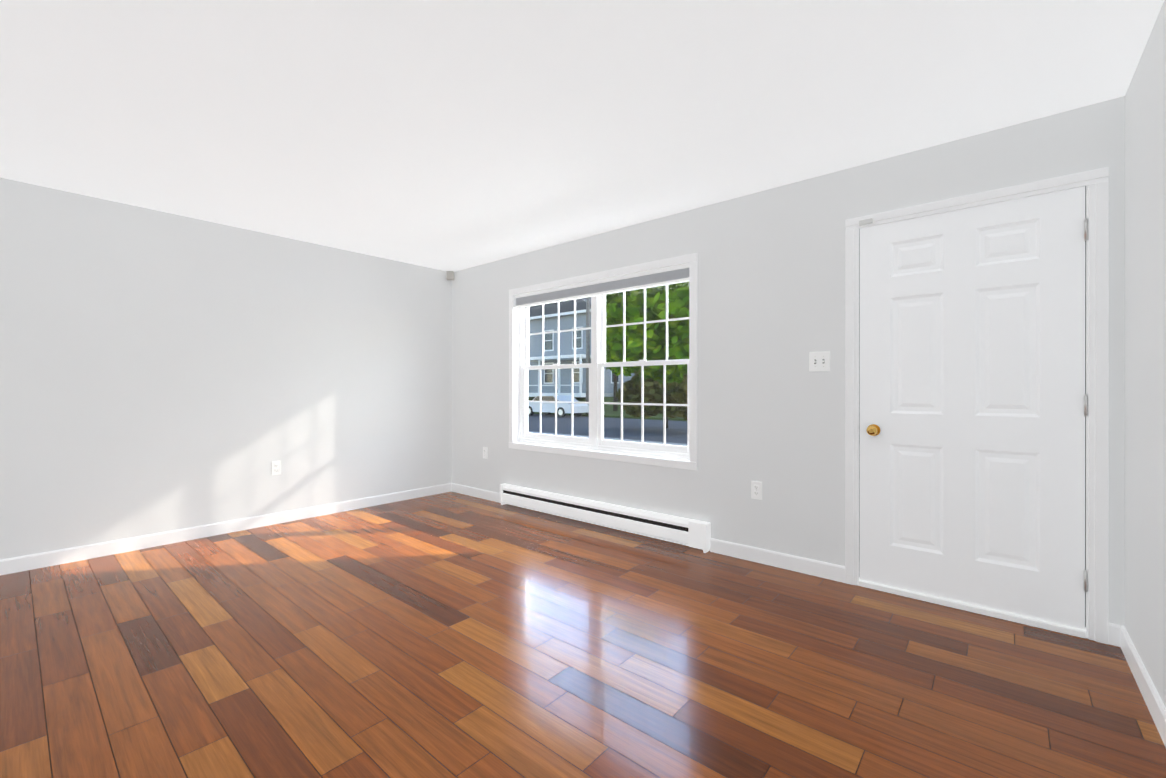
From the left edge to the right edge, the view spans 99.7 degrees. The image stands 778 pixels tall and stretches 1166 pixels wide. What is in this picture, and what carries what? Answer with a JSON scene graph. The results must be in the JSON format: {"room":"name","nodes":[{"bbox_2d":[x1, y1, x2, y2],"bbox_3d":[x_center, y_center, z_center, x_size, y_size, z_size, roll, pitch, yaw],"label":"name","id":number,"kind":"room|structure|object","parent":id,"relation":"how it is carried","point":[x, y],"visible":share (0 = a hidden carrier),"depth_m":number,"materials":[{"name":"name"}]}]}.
{"room":"empty living room","nodes":[
{"label":"empty living room","id":0,"kind":"room"},
{"bbox_2d":[0,177,451,559],"bbox_3d":[-3.497,-0.077,3.107,0.150,2.640,6.150,0,0,41],"label":"wall","id":1,"kind":"structure","parent":0,"point":[161,371],"depth_m":3.68,"materials":[{"name":"grey paint"}]},
{"bbox_2d":[0,483,451,574],"bbox_3d":[-3.387,1.077,3.113,0.013,0.092,6.000,0,0,41],"label":"baseboard","id":2,"kind":"structure","parent":1,"relation":"attached to","point":[57,557],"depth_m":3.67,"materials":[{"name":"white paint"}]},
{"bbox_2d":[271,461,280,474],"bbox_3d":[-2.550,0.657,4.090,0.010,0.115,0.070,0,0,41],"label":"outlet","id":3,"kind":"object","parent":1,"relation":"attached to","point":[275,467],"visible":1,"depth_m":4.09,"materials":[{"name":"white plastic"}]},
{"bbox_2d":[0,0,1163,271],"bbox_3d":[-1.492,-1.336,1.488,5.000,0.120,6.000,0,0,41],"label":"ceiling","id":4,"kind":"structure","parent":0,"point":[450,134],"depth_m":2.17,"materials":[{"name":"white paint"}]},
{"bbox_2d":[446,271,453,279],"bbox_3d":[-1.439,-1.228,5.325,0.086,0.096,0.048,0,0,-4],"label":"detector","id":5,"kind":"object","parent":4,"relation":"attached to","point":[449,275],"visible":0.96,"depth_m":5.30,"materials":[{"name":"grey plastic"}]},
{"bbox_2d":[0,492,1165,777],"bbox_3d":[-1.492,1.184,1.490,5.000,0.120,6.000,0,0,41],"label":"floor","id":6,"kind":"structure","parent":0,"point":[450,634],"depth_m":1.99,"materials":[{"name":"brown wood"}]},
{"bbox_2d":[452,96,1124,626],"bbox_3d":[0.508,-0.078,3.825,5.300,2.640,0.150,0,0,41],"label":"wall","id":7,"kind":"structure","parent":0,"point":[770,316],"depth_m":3.15,"materials":[{"name":"grey paint"}]},
{"bbox_2d":[452,483,499,502],"bbox_3d":[-1.095,1.075,5.091,0.860,0.092,0.013,0,0,41],"label":"baseboard","id":8,"kind":"structure","parent":7,"relation":"attached to","point":[462,489],"depth_m":5.09,"materials":[{"name":"white paint"}]},
{"bbox_2d":[483,447,487,458],"bbox_3d":[-0.997,0.651,5.009,0.070,0.115,0.010,0,0,41],"label":"electrical outlet","id":9,"kind":"object","parent":7,"relation":"attached to","point":[485,452],"visible":1,"depth_m":5.00,"materials":[{"name":"white plastic"}]},
{"bbox_2d":[509,253,696,469],"bbox_3d":[0.096,-0.193,4.170,1.995,1.530,0.181,0,0,41],"label":"window","id":10,"kind":"structure","parent":7,"relation":"in","point":[597,287],"depth_m":4.14,"materials":[{"name":"white paint"}]},
{"bbox_2d":[500,484,710,552],"bbox_3d":[0.038,1.023,4.083,2.168,0.198,0.068,0,0,41],"label":"baseboard heater","id":11,"kind":"object","parent":7,"relation":"attached to","point":[693,533],"visible":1,"depth_m":3.87,"materials":[{"name":"white metal"}]},
{"bbox_2d":[751,481,761,499],"bbox_3d":[1.126,0.658,3.191,0.070,0.115,0.010,0,0,41],"label":"electrical outlet","id":12,"kind":"object","parent":7,"relation":"attached to","point":[756,489],"visible":1,"depth_m":3.19,"materials":[{"name":"white plastic"}]},
{"bbox_2d":[710,538,844,582],"bbox_3d":[1.202,1.077,3.124,0.843,0.092,0.013,0,0,41],"label":"baseboard","id":13,"kind":"structure","parent":7,"relation":"attached to","point":[821,569],"depth_m":3.08,"materials":[{"name":"white paint"}]},
{"bbox_2d":[809,351,829,370],"bbox_3d":[1.411,-0.164,2.939,0.116,0.116,0.020,0,0,41],"label":"switch plate","id":14,"kind":"object","parent":7,"relation":"attached to","point":[819,361],"visible":1,"depth_m":2.94,"materials":[{"name":"white plastic"}]},
{"bbox_2d":[859,186,1087,629],"bbox_3d":[1.917,0.086,2.503,0.917,2.011,0.121,0,0,41],"label":"door","id":15,"kind":"structure","parent":7,"relation":"in","point":[973,404],"depth_m":2.47,"materials":[{"name":"white paint"}]},
{"bbox_2d":[845,167,1108,643],"bbox_3d":[1.961,0.073,2.557,1.046,2.100,0.186,0,0,41],"label":"door frame","id":16,"kind":"structure","parent":7,"relation":"attached to","point":[1095,182],"depth_m":2.21,"materials":[{"name":"white paint"}]},
{"bbox_2d":[1124,0,1165,706],"bbox_3d":[0.415,-0.074,-0.243,0.150,2.640,6.150,0,0,41],"label":"wall","id":17,"kind":"structure","parent":0,"point":[1145,405],"depth_m":1.81,"materials":[{"name":"grey paint"}]},
{"bbox_2d":[1112,623,1165,746],"bbox_3d":[0.399,1.080,-0.129,0.020,0.092,6.000,0,0,41],"label":"baseboard","id":18,"kind":"structure","parent":17,"relation":"attached to","point":[1148,689],"depth_m":1.81,"materials":[{"name":"white paint"}]},
{"label":"outside","id":19,"kind":"structure","parent":0,"visible":0},
{"bbox_2d":[528,397,686,445],"bbox_3d":[14.852,1.282,70.538,180.000,1.350,119.850,0,0,41],"label":"ground","id":20,"kind":"structure","parent":19,"point":[653,431],"depth_m":23.65,"materials":[{"name":"grey asphalt"}]},
{"bbox_2d":[528,395,588,416],"bbox_3d":[-1.920,1.104,32.665,4.530,1.380,1.834,0,0,41],"label":"car","id":21,"kind":"object","parent":20,"relation":"on","point":[561,412],"depth_m":31.74,"materials":[{"name":"white metal"}]},
{"bbox_2d":[528,297,634,397],"bbox_3d":[-0.488,-4.269,45.784,11.800,10.500,11.200,0,0,41],"label":"house","id":22,"kind":"structure","parent":20,"relation":"on","point":[579,382],"depth_m":41.63,"materials":[{"name":"white"}]},
{"bbox_2d":[586,297,589,413],"bbox_3d":[0.328,-3.006,32.579,2.200,9.800,0.300,0,0,41],"label":"utility pole","id":23,"kind":"object","parent":20,"relation":"on","point":[588,345],"depth_m":32.46,"materials":[{"name":"wood"}]},
{"bbox_2d":[606,329,634,410],"bbox_3d":[2.170,-1.414,32.571,3.801,6.216,2.792,0,0,41],"label":"tree","id":24,"kind":"object","parent":20,"relation":"on","point":[617,371],"depth_m":31.96,"materials":[{"name":"green plant"}]},
{"bbox_2d":[606,282,688,384],"bbox_3d":[2.546,-1.705,14.003,7.053,6.834,5.130,0,0,41],"label":"tree","id":25,"kind":"object","parent":20,"relation":"on","point":[654,339],"depth_m":13.22,"materials":[{"name":"green plant"}]},
{"bbox_2d":[615,369,686,427],"bbox_3d":[3.647,0.123,21.300,5.038,3.163,3.404,0,0,41],"label":"tree","id":26,"kind":"object","parent":20,"relation":"on","point":[650,394],"depth_m":20.59,"materials":[{"name":"green plant"}]}
]}

